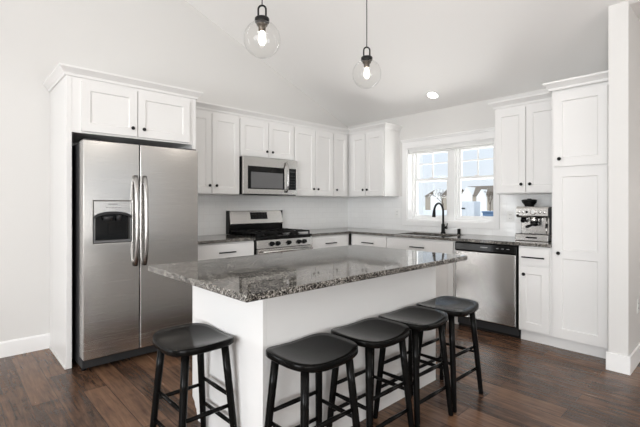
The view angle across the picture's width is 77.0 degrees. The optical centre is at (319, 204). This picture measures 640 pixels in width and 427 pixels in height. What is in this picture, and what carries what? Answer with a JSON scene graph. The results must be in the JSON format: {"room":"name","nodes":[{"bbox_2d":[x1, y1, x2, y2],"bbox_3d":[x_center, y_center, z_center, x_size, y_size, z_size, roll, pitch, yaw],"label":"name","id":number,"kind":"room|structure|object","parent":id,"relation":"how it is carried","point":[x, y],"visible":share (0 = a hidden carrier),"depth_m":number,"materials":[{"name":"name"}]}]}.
{"room":"kitchen","nodes":[
{"label":"kitchen","id":0,"kind":"room"},
{"bbox_2d":[0,0,347,341],"bbox_3d":[-2.752,-0.829,3.341,8.900,4.175,0.200,0,0,-43],"label":"wall","id":1,"kind":"structure","parent":0,"point":[169,42],"depth_m":3.59,"materials":[{"name":"white paint"}]},
{"bbox_2d":[0,333,49,357],"bbox_3d":[-4.082,1.194,1.954,4.662,0.130,0.014,0,0,-43],"label":"baseboard","id":2,"kind":"structure","parent":1,"relation":"attached to","point":[37,342],"depth_m":3.41,"materials":[{"name":"white paint"}]},
{"bbox_2d":[196,108,238,194],"bbox_3d":[-1.242,-0.570,4.362,0.665,0.913,0.364,0,0,-43],"label":"upper cabinet","id":3,"kind":"object","parent":1,"relation":"attached to","point":[217,133],"visible":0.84,"depth_m":4.29,"materials":[{"name":"white paint"}]},
{"bbox_2d":[239,116,293,160],"bbox_3d":[-0.712,-0.785,4.856,0.779,0.482,0.364,0,0,-43],"label":"upper cabinet","id":4,"kind":"object","parent":1,"relation":"attached to","point":[257,137],"visible":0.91,"depth_m":4.71,"materials":[{"name":"white paint"}]},
{"bbox_2d":[239,156,296,195],"bbox_3d":[-0.676,-0.326,4.817,0.771,0.430,0.448,0,0,-43],"label":"microwave","id":5,"kind":"object","parent":4,"relation":"attached to","point":[257,175],"visible":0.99,"depth_m":4.65,"materials":[{"name":"silver metal"}]},
{"bbox_2d":[198,195,347,235],"bbox_3d":[-0.593,0.115,5.211,2.774,0.458,0.008,0,0,-43],"label":"backsplash","id":6,"kind":"structure","parent":1,"relation":"attached to","point":[305,213],"depth_m":5.32,"materials":[{"name":"white tile"}]},
{"bbox_2d":[293,125,332,196],"bbox_3d":[-0.173,-0.570,5.358,0.689,0.913,0.364,0,0,-43],"label":"upper cabinet","id":7,"kind":"object","parent":1,"relation":"attached to","point":[313,148],"visible":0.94,"depth_m":5.24,"materials":[{"name":"white paint"}]},
{"bbox_2d":[333,132,347,196],"bbox_3d":[0.191,-0.570,5.697,0.299,0.913,0.364,0,0,-43],"label":"upper cabinet","id":8,"kind":"object","parent":1,"relation":"attached to","point":[340,141],"visible":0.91,"depth_m":5.58,"materials":[{"name":"white paint"}]},
{"bbox_2d":[0,322,639,426],"bbox_3d":[1.311,1.319,1.182,11.900,0.120,8.900,0,0,-43],"label":"floor","id":9,"kind":"structure","parent":0,"point":[526,383],"depth_m":2.71,"materials":[{"name":"brown wood"}]},
{"bbox_2d":[49,75,195,369],"bbox_3d":[-1.764,0.117,3.652,1.064,2.285,0.692,0,0,-43],"label":"tall cabinet","id":10,"kind":"object","parent":9,"relation":"on","point":[80,108],"visible":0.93,"depth_m":3.31,"materials":[{"name":"white paint"}]},
{"bbox_2d":[43,63,202,99],"bbox_3d":[-1.759,-1.028,3.653,1.156,0.070,0.696,0,0,-43],"label":"trim","id":11,"kind":"structure","parent":10,"relation":"attached to","point":[62,69],"depth_m":3.33,"materials":[{"name":"white paint"}]},
{"bbox_2d":[72,138,197,370],"bbox_3d":[-1.676,0.383,3.552,0.902,1.752,0.899,0,0,-43],"label":"refrigerator","id":12,"kind":"object","parent":9,"relation":"on","point":[135,207],"visible":0.92,"depth_m":3.19,"materials":[{"name":"grey metal"}]},
{"bbox_2d":[150,323,236,426],"bbox_3d":[-0.635,0.955,2.013,0.326,0.612,0.395,0,0,-43],"label":"bar stool","id":13,"kind":"object","parent":9,"relation":"on","point":[184,341],"visible":1,"depth_m":1.98,"materials":[{"name":"black wood"}]},
{"bbox_2d":[198,241,253,260],"bbox_3d":[-1.141,0.818,4.255,0.667,0.882,0.658,0,0,-43],"label":"base cabinet","id":14,"kind":"object","parent":9,"relation":"on","point":[242,248],"visible":0.23,"depth_m":4.03,"materials":[{"name":"white paint"}]},
{"bbox_2d":[198,234,255,243],"bbox_3d":[-1.141,0.360,4.257,0.670,0.031,0.639,0,0,-43],"label":"countertop","id":15,"kind":"structure","parent":14,"relation":"on","point":[223,238],"depth_m":4.12,"materials":[{"name":"stone"}]},
{"bbox_2d":[226,210,312,254],"bbox_3d":[-0.577,0.664,4.728,0.778,1.190,0.714,0,0,-43],"label":"range","id":16,"kind":"object","parent":9,"relation":"on","point":[266,226],"visible":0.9,"depth_m":4.69,"materials":[{"name":"silver metal"}]},
{"bbox_2d":[229,232,311,238],"bbox_3d":[-0.577,0.353,4.728,0.778,0.021,0.577,0,0,-43],"label":"cooktop","id":17,"kind":"object","parent":16,"relation":"in","point":[287,235],"depth_m":4.60,"materials":[{"name":"black metal"}]},
{"bbox_2d":[264,333,359,426],"bbox_3d":[-0.035,0.955,1.844,0.395,0.612,0.326,0,0,-43],"label":"bar stool","id":18,"kind":"object","parent":9,"relation":"on","point":[317,353],"visible":1,"depth_m":1.82,"materials":[{"name":"black wood"}]},
{"bbox_2d":[192,266,435,426],"bbox_3d":[0.029,0.818,2.655,1.503,0.882,0.746,0,0,-43],"label":"kitchen island","id":19,"kind":"object","parent":9,"relation":"on","point":[255,327],"visible":0.43,"depth_m":2.14,"materials":[{"name":"white paint"}]},
{"bbox_2d":[148,245,466,302],"bbox_3d":[0.012,0.360,2.513,1.760,0.031,1.024,0,0,-43],"label":"island countertop","id":20,"kind":"structure","parent":19,"relation":"on","point":[250,278],"depth_m":2.19,"materials":[{"name":"stone"}]},
{"bbox_2d":[310,234,348,248],"bbox_3d":[-0.061,0.818,5.262,0.684,0.882,0.658,0,0,-43],"label":"base cabinet","id":21,"kind":"object","parent":9,"relation":"on","point":[325,241],"visible":0.23,"depth_m":5.03,"materials":[{"name":"white paint"}]},
{"bbox_2d":[351,234,386,247],"bbox_3d":[0.815,0.818,5.264,0.658,0.882,0.587,0,0,-43],"label":"base cabinet","id":22,"kind":"object","parent":9,"relation":"on","point":[356,239],"visible":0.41,"depth_m":5.04,"materials":[{"name":"white paint"}]},
{"bbox_2d":[326,317,413,426],"bbox_3d":[0.266,0.955,2.124,0.395,0.612,0.326,0,0,-43],"label":"bar stool","id":23,"kind":"object","parent":9,"relation":"on","point":[373,333],"visible":0.95,"depth_m":2.10,"materials":[{"name":"black wood"}]},
{"bbox_2d":[373,306,452,426],"bbox_3d":[0.555,0.955,2.394,0.395,0.612,0.326,0,0,-43],"label":"bar stool","id":24,"kind":"object","parent":9,"relation":"on","point":[417,318],"visible":0.91,"depth_m":2.37,"materials":[{"name":"black wood"}]},
{"bbox_2d":[387,234,458,323],"bbox_3d":[1.321,0.818,4.721,0.658,0.882,0.891,0,0,-43],"label":"base cabinet","id":25,"kind":"object","parent":9,"relation":"on","point":[446,273],"visible":0.31,"depth_m":4.33,"materials":[{"name":"white paint"}]},
{"bbox_2d":[412,296,482,412],"bbox_3d":[0.847,0.955,2.674,0.395,0.612,0.326,0,0,-43],"label":"bar stool","id":26,"kind":"object","parent":9,"relation":"on","point":[453,306],"visible":0.85,"depth_m":2.64,"materials":[{"name":"black wood"}]},
{"bbox_2d":[455,241,520,338],"bbox_3d":[1.832,0.820,4.159,0.616,0.879,0.613,0,0,-43],"label":"dishwasher","id":27,"kind":"object","parent":9,"relation":"on","point":[489,276],"visible":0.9,"depth_m":3.91,"materials":[{"name":"grey metal"}]},
{"bbox_2d":[519,246,553,345],"bbox_3d":[2.149,0.818,3.833,0.658,0.882,0.277,0,0,-43],"label":"base cabinet","id":28,"kind":"object","parent":9,"relation":"on","point":[535,263],"visible":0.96,"depth_m":3.63,"materials":[{"name":"white paint"}]},
{"bbox_2d":[294,227,551,247],"bbox_3d":[0.974,0.360,4.607,1.304,0.031,3.012,0,0,-43],"label":"countertop","id":29,"kind":"structure","parent":28,"relation":"on","point":[505,240],"depth_m":4.64,"materials":[{"name":"stone"}]},
{"bbox_2d":[432,202,447,232],"bbox_3d":[1.432,0.158,4.791,0.257,0.374,0.097,0,0,-43],"label":"faucet","id":30,"kind":"object","parent":29,"relation":"on","point":[443,227],"visible":0.98,"depth_m":4.85,"materials":[{"name":"black metal"}]},
{"bbox_2d":[515,199,551,241],"bbox_3d":[2.104,0.142,3.913,0.427,0.407,0.302,0,0,-43],"label":"espresso machine","id":31,"kind":"object","parent":29,"relation":"on","point":[536,221],"visible":0.94,"depth_m":3.86,"materials":[{"name":"silver metal"}]},
{"bbox_2d":[515,233,551,241],"bbox_3d":[2.053,0.312,3.868,0.130,0.066,0.298,0,0,-43],"label":"drip tray","id":32,"kind":"object","parent":31,"relation":"on","point":[540,237],"depth_m":3.82,"materials":[{"name":"silver metal"}]},
{"bbox_2d":[552,81,607,358],"bbox_3d":[2.393,0.117,3.571,0.658,2.285,0.436,0,0,-43],"label":"pantry cabinet","id":33,"kind":"object","parent":9,"relation":"on","point":[579,113],"visible":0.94,"depth_m":3.37,"materials":[{"name":"white paint"}]},
{"bbox_2d":[543,70,607,92],"bbox_3d":[2.229,-1.028,3.443,0.294,0.070,0.502,0,0,-43],"label":"trim","id":34,"kind":"structure","parent":33,"relation":"on","point":[602,76],"depth_m":3.35,"materials":[{"name":"white paint"}]},
{"bbox_2d":[185,0,639,126],"bbox_3d":[1.311,-2.066,1.182,11.900,1.900,8.900,0,0,-43],"label":"ceiling","id":35,"kind":"structure","parent":0,"point":[463,51],"depth_m":4.11,"materials":[{"name":"white paint"}]},
{"bbox_2d":[244,0,279,58],"bbox_3d":[-0.318,-1.662,2.207,0.200,1.710,0.200,0,0,-43],"label":"pendant light","id":36,"kind":"object","parent":35,"relation":"hanging from","point":[262,21],"visible":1,"depth_m":2.19,"materials":[{"name":"clear glass"}]},
{"bbox_2d":[257,21,267,31],"bbox_3d":[-0.318,-0.975,2.207,0.060,0.046,0.060,0,0,-43],"label":"socket","id":37,"kind":"object","parent":36,"relation":"attached to","point":[261,25],"depth_m":2.19,"materials":[{"name":"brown metal"}]},
{"bbox_2d":[352,0,377,88],"bbox_3d":[0.326,-1.489,2.807,0.200,1.352,0.200,0,0,-43],"label":"pendant light","id":38,"kind":"object","parent":35,"relation":"hanging from","point":[366,60],"visible":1,"depth_m":2.80,"materials":[{"name":"clear glass"}]},
{"bbox_2d":[362,60,370,67],"bbox_3d":[0.326,-0.981,2.807,0.060,0.046,0.060,0,0,-43],"label":"socket","id":39,"kind":"object","parent":38,"relation":"attached to","point":[366,63],"depth_m":2.79,"materials":[{"name":"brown metal"}]},
{"bbox_2d":[426,91,439,98],"bbox_3d":[1.340,-1.304,4.782,0.152,0.063,0.164,0,0,-38],"label":"recessed light","id":40,"kind":"object","parent":35,"relation":"in","point":[430,94],"visible":1,"depth_m":4.77,"materials":[{"name":"white paint"}]},
{"bbox_2d":[348,88,548,244],"bbox_3d":[1.683,0.032,4.964,0.200,2.455,3.474,0,0,-43],"label":"wall","id":41,"kind":"structure","parent":0,"point":[475,115],"depth_m":4.96,"materials":[{"name":"white paint"}]},
{"bbox_2d":[348,129,398,196],"bbox_3d":[0.617,-0.570,5.691,0.364,0.913,0.956,0,0,-43],"label":"upper cabinet","id":42,"kind":"object","parent":41,"relation":"attached to","point":[373,156],"visible":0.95,"depth_m":5.41,"materials":[{"name":"white paint"}]},
{"bbox_2d":[196,100,401,134],"bbox_3d":[-0.133,-1.028,4.739,2.758,0.070,0.690,0,0,-43],"label":"trim","id":43,"kind":"structure","parent":42,"relation":"attached to","point":[199,104],"depth_m":4.94,"materials":[{"name":"white paint"}]},
{"bbox_2d":[348,194,551,236],"bbox_3d":[1.452,0.115,5.058,0.008,0.458,3.020,0,0,-43],"label":"backsplash","id":44,"kind":"structure","parent":41,"relation":"attached to","point":[363,212],"depth_m":5.44,"materials":[{"name":"white tile"}]},
{"bbox_2d":[401,127,499,228],"bbox_3d":[1.614,-0.297,5.008,0.240,1.137,1.307,0,0,-43],"label":"window","id":45,"kind":"structure","parent":41,"relation":"in","point":[410,164],"depth_m":4.99,"materials":[{"name":"white paint"}]},
{"bbox_2d":[408,140,492,153],"bbox_3d":[1.589,-0.706,4.972,0.056,0.064,1.145,0,0,-43],"label":"roller shade","id":46,"kind":"object","parent":45,"relation":"attached to","point":[488,142],"visible":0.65,"depth_m":4.90,"materials":[{"name":"white fabric"}]},
{"bbox_2d":[507,211,513,221],"bbox_3d":[2.073,0.129,4.381,0.006,0.114,0.072,0,0,-43],"label":"wall outlet","id":47,"kind":"object","parent":41,"relation":"attached to","point":[510,214],"visible":1,"depth_m":4.38,"materials":[{"name":"white plastic"}]},
{"bbox_2d":[495,100,551,194],"bbox_3d":[2.137,-0.570,4.061,0.364,0.913,0.627,0,0,-43],"label":"upper cabinet","id":48,"kind":"object","parent":41,"relation":"attached to","point":[523,133],"visible":0.84,"depth_m":3.97,"materials":[{"name":"white paint"}]},
{"bbox_2d":[488,92,551,109],"bbox_3d":[2.100,-1.028,4.097,0.368,0.070,0.628,0,0,-43],"label":"trim","id":49,"kind":"structure","parent":48,"relation":"attached to","point":[545,96],"depth_m":3.97,"materials":[{"name":"white paint"}]},
{"bbox_2d":[608,1,639,355],"bbox_3d":[3.639,-0.141,4.328,3.805,2.800,0.123,0,0,-43],"label":"wall partition","id":50,"kind":"structure","parent":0,"point":[623,23],"depth_m":3.04,"materials":[{"name":"white paint"}]},
{"bbox_2d":[606,343,639,374],"bbox_3d":[3.633,1.192,4.323,3.820,0.135,0.152,0,0,-43],"label":"baseboard","id":51,"kind":"structure","parent":50,"relation":"attached to","point":[618,363],"depth_m":3.03,"materials":[{"name":"white paint"}]},
{"bbox_2d":[637,298,638,313],"bbox_3d":[2.551,0.809,3.225,0.072,0.114,0.006,0,0,-43],"label":"wall outlet","id":52,"kind":"object","parent":50,"relation":"attached to","point":[638,298],"visible":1,"depth_m":3.21,"materials":[{"name":"white plastic"}]},
{"label":"outside","id":53,"kind":"structure","parent":0,"visible":0},
{"bbox_2d":[423,207,482,215],"bbox_3d":[42.090,1.859,181.713,299.650,0.300,400.000,0,0,-43],"label":"ground","id":54,"kind":"structure","parent":53,"point":[425,212],"depth_m":89.64,"materials":[{"name":"white snow"}]},
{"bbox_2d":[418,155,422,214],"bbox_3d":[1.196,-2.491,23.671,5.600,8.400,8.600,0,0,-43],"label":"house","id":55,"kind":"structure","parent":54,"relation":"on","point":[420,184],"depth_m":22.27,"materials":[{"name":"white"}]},
{"bbox_2d":[432,190,446,206],"bbox_3d":[21.188,-0.637,71.425,2.925,4.703,2.637,0,0,-43],"label":"bare tree","id":56,"kind":"object","parent":54,"relation":"on","point":[445,192],"visible":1,"depth_m":71.21,"materials":[{"name":"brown plant"}]},
{"bbox_2d":[425,189,462,209],"bbox_3d":[42.497,-1.741,133.869,12.900,6.900,10.308,0,0,-43],"label":"house","id":57,"kind":"structure","parent":54,"relation":"on","point":[430,200],"depth_m":130.33,"materials":[{"name":"beige"}]},
{"bbox_2d":[461,201,479,215],"bbox_3d":[6.555,0.779,17.600,0.640,1.860,0.660,0,0,-43],"label":"shed","id":58,"kind":"object","parent":54,"relation":"on","point":[468,208],"visible":0.41,"depth_m":17.36,"materials":[{"name":"white"}]},
{"bbox_2d":[461,186,492,210],"bbox_3d":[50.611,-2.091,125.164,12.900,7.600,9.989,0,0,-43],"label":"house","id":59,"kind":"structure","parent":54,"relation":"on","point":[470,193],"depth_m":120.95,"materials":[{"name":"beige"}]},
{"bbox_2d":[482,211,492,215],"bbox_3d":[7.155,0.989,16.883,0.540,1.440,0.540,0,0,-43],"label":"recycling bin","id":60,"kind":"object","parent":54,"relation":"on","point":[485,213],"visible":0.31,"depth_m":16.71,"materials":[{"name":"blue plastic"}]},
{"bbox_2d":[485,191,492,210],"bbox_3d":[27.706,-0.348,65.243,2.139,4.124,2.576,0,0,-43],"label":"bare tree","id":61,"kind":"object","parent":54,"relation":"on","point":[485,191],"visible":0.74,"depth_m":65.15,"materials":[{"name":"brown plant"}]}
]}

